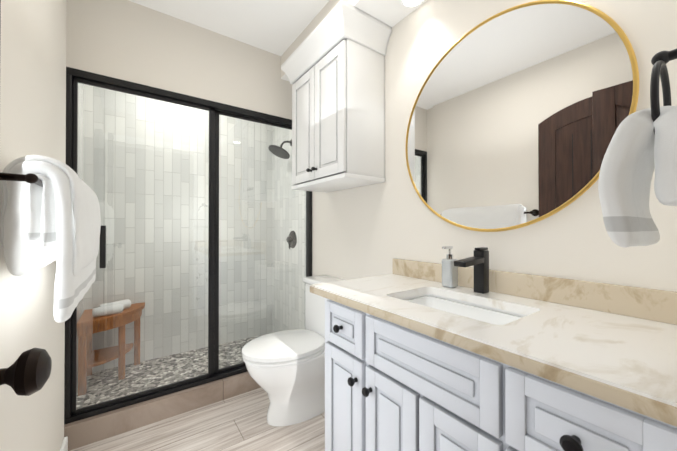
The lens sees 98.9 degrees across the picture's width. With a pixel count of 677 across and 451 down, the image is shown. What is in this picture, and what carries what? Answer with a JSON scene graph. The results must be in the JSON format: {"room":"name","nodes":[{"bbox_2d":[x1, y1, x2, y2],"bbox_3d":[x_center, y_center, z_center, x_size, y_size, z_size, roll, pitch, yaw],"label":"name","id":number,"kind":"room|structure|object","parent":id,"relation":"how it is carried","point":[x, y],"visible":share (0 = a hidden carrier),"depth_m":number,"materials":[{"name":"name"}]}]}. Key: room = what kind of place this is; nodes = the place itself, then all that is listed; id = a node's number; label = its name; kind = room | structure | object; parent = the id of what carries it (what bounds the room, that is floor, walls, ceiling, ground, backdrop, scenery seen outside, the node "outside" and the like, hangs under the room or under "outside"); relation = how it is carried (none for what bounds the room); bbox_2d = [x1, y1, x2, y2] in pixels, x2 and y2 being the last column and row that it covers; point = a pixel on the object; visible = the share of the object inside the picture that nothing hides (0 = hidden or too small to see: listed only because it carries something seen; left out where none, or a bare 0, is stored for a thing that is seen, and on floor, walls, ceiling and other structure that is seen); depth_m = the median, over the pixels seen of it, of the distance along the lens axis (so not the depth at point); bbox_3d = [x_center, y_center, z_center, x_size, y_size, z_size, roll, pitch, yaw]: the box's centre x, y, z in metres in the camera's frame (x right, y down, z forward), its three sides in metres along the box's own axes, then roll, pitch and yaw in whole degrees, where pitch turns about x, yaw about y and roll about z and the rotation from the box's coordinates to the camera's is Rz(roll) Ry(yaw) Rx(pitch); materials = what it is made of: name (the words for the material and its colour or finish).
{"room":"bathroom","nodes":[
{"label":"bathroom","id":0,"kind":"room"},
{"bbox_2d":[0,0,83,450],"bbox_3d":[-1.140,-0.073,0.968,0.200,2.420,3.000,0,0,-35],"label":"wall","id":1,"kind":"structure","parent":0,"point":[33,77],"depth_m":0.96,"materials":[{"name":"white paint"}]},
{"bbox_2d":[0,155,100,322],"bbox_3d":[-0.960,0.041,1.022,0.157,0.447,0.896,0,0,-35],"label":"towel","id":2,"kind":"object","parent":1,"relation":"attached to","point":[50,211],"visible":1,"depth_m":0.74,"materials":[{"name":"fabric"}]},
{"bbox_2d":[60,436,67,450],"bbox_3d":[-1.047,1.082,1.016,0.014,0.110,0.980,0,0,-35],"label":"baseboard","id":3,"kind":"structure","parent":1,"relation":"attached to","point":[64,446],"depth_m":1.38,"materials":[{"name":"white wood"}]},
{"bbox_2d":[64,372,260,450],"bbox_3d":[-0.827,1.082,1.920,1.480,0.120,0.120,0,0,-35],"label":"shower curb","id":4,"kind":"structure","parent":1,"relation":"attached to","point":[87,431],"depth_m":1.67,"materials":[{"name":"brown tile"}]},
{"bbox_2d":[64,67,311,423],"bbox_3d":[-0.823,0.102,1.920,1.478,1.838,0.084,0,0,-35],"label":"shower door","id":5,"kind":"structure","parent":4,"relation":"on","point":[74,78],"depth_m":1.79,"materials":[{"name":"black"}]},
{"bbox_2d":[83,84,271,371],"bbox_3d":[-1.319,-0.064,2.619,1.480,2.420,0.100,0,0,-35],"label":"wall","id":6,"kind":"structure","parent":0,"point":[152,205],"depth_m":2.49,"materials":[{"name":"tile"}]},
{"bbox_2d":[66,0,291,119],"bbox_3d":[-0.844,-1.048,1.956,1.480,0.460,0.100,0,0,-35],"label":"wall","id":7,"kind":"structure","parent":0,"point":[127,40],"depth_m":1.77,"materials":[{"name":"white paint"}]},
{"bbox_2d":[70,388,324,450],"bbox_3d":[0.138,1.183,0.372,2.400,0.100,3.760,0,0,-35],"label":"floor","id":8,"kind":"structure","parent":0,"point":[237,423],"depth_m":1.59,"materials":[{"name":"brown wood"}]},
{"bbox_2d":[242,275,344,426],"bbox_3d":[-0.244,0.752,1.787,0.686,0.777,0.455,0,0,-35],"label":"toilet","id":9,"kind":"object","parent":8,"relation":"on","point":[286,370],"visible":0.73,"depth_m":1.66,"materials":[{"name":"white ceramic"}]},
{"bbox_2d":[325,298,676,450],"bbox_3d":[0.417,0.714,0.978,0.543,0.843,1.040,0,0,-35],"label":"vanity cabinet","id":10,"kind":"object","parent":8,"relation":"on","point":[390,386],"visible":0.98,"depth_m":0.77,"materials":[{"name":"grey paint"}]},
{"bbox_2d":[310,258,676,426],"bbox_3d":[0.406,0.236,1.000,0.538,0.119,1.093,0,0,-35],"label":"countertop","id":11,"kind":"structure","parent":10,"relation":"on","point":[614,344],"depth_m":0.76,"materials":[{"name":"stone"}]},
{"bbox_2d":[442,246,457,287],"bbox_3d":[0.470,0.175,1.239,0.071,0.174,0.052,0,0,-35],"label":"soap dispenser","id":12,"kind":"object","parent":11,"relation":"on","point":[449,274],"visible":0.98,"depth_m":1.23,"materials":[{"name":"grey"}]},
{"bbox_2d":[401,294,527,324],"bbox_3d":[0.405,0.358,1.002,0.294,0.130,0.454,0,0,-35],"label":"sink basin","id":13,"kind":"object","parent":11,"relation":"in","point":[491,315],"visible":0.08,"depth_m":1.11,"materials":[{"name":"white ceramic"}]},
{"bbox_2d":[454,247,488,293],"bbox_3d":[0.511,0.174,1.103,0.180,0.176,0.048,0,0,-35],"label":"faucet","id":14,"kind":"object","parent":11,"relation":"on","point":[479,260],"visible":0.98,"depth_m":1.12,"materials":[{"name":"black metal"}]},
{"bbox_2d":[129,0,328,55],"bbox_3d":[-0.106,-1.335,0.729,2.400,0.100,4.600,0,0,-35],"label":"ceiling","id":15,"kind":"structure","parent":0,"point":[277,27],"depth_m":1.77,"materials":[{"name":"white paint"}]},
{"bbox_2d":[281,0,426,81],"bbox_3d":[0.255,-1.196,1.453,0.273,0.170,1.995,0,0,-35],"label":"ceiling soffit","id":16,"kind":"structure","parent":15,"relation":"attached to","point":[391,13],"depth_m":1.54,"materials":[{"name":"white paint"}]},
{"bbox_2d":[400,0,423,7],"bbox_3d":[0.361,-1.104,1.408,0.124,0.013,0.124,0,0,-35],"label":"recessed light","id":17,"kind":"object","parent":16,"relation":"attached to","point":[409,3],"visible":1,"depth_m":1.43,"materials":[{"name":"white"}]},
{"bbox_2d":[272,0,676,332],"bbox_3d":[0.628,-0.072,1.242,0.100,2.420,4.600,0,0,-35],"label":"wall","id":18,"kind":"structure","parent":0,"point":[372,230],"depth_m":1.41,"materials":[{"name":"white paint"}]},
{"bbox_2d":[268,139,291,158],"bbox_3d":[-0.514,-0.695,2.581,0.216,0.180,0.200,0,0,-35],"label":"shower head","id":19,"kind":"object","parent":18,"relation":"attached to","point":[278,151],"depth_m":2.57},
{"bbox_2d":[286,231,296,248],"bbox_3d":[-0.436,0.127,2.607,0.052,0.162,0.160,0,0,-35],"label":"shower valve","id":20,"kind":"object","parent":18,"relation":"attached to","point":[290,240],"depth_m":2.59,"materials":[{"name":"black metal"}]},
{"bbox_2d":[281,0,391,192],"bbox_3d":[-0.050,-0.677,1.813,0.347,0.861,0.720,0,0,-35],"label":"upper cabinet","id":21,"kind":"object","parent":18,"relation":"attached to","point":[333,66],"visible":1,"depth_m":1.61,"materials":[{"name":"white paint"}]},
{"bbox_2d":[405,0,639,231],"bbox_3d":[0.604,-0.404,1.172,0.018,0.860,0.860,0,0,-35],"label":"mirror","id":22,"kind":"object","parent":18,"relation":"attached to","point":[520,113],"visible":0.94,"depth_m":1.07,"materials":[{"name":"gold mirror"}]},
{"bbox_3d":[0.305,-0.078,0.185,1.650,2.420,0.120,0,0,-35],"label":"wall","id":23,"kind":"structure","parent":0,"visible":0},
{"bbox_2d":[0,348,51,395],"bbox_3d":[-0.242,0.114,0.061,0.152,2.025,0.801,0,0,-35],"label":"door knob","id":24,"kind":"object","parent":23,"relation":"in","point":[27,373],"depth_m":0.35,"materials":[{"name":"black metal"}]},
{"bbox_2d":[598,49,676,247],"bbox_3d":[0.544,-0.139,0.498,0.227,0.351,0.112,0,0,-35],"label":"towel ring","id":25,"kind":"object","parent":23,"relation":"attached to","point":[642,146],"visible":1,"depth_m":0.46,"materials":[{"name":"black"}]},
{"label":"outside","id":26,"kind":"structure","parent":0,"visible":0},
{"bbox_2d":[76,333,269,408],"bbox_3d":[-1.105,1.174,2.311,1.680,0.140,0.840,0,0,-35],"label":"floor","id":27,"kind":"structure","parent":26,"point":[157,362],"depth_m":2.18,"materials":[{"name":"stone"}]},
{"bbox_2d":[77,302,144,395],"bbox_3d":[-1.619,0.863,2.098,0.370,0.479,0.370,0,0,-35],"label":"stool","id":28,"kind":"object","parent":27,"relation":"on","point":[118,322],"depth_m":2.05,"materials":[{"name":"brown wood"}]},
{"bbox_2d":[92,299,130,316],"bbox_3d":[-1.617,0.589,2.076,0.215,0.066,0.206,0,0,-35],"label":"rolled washcloths","id":29,"kind":"object","parent":28,"relation":"on","point":[126,303],"depth_m":2.03,"materials":[{"name":"white fabric"}]}
]}

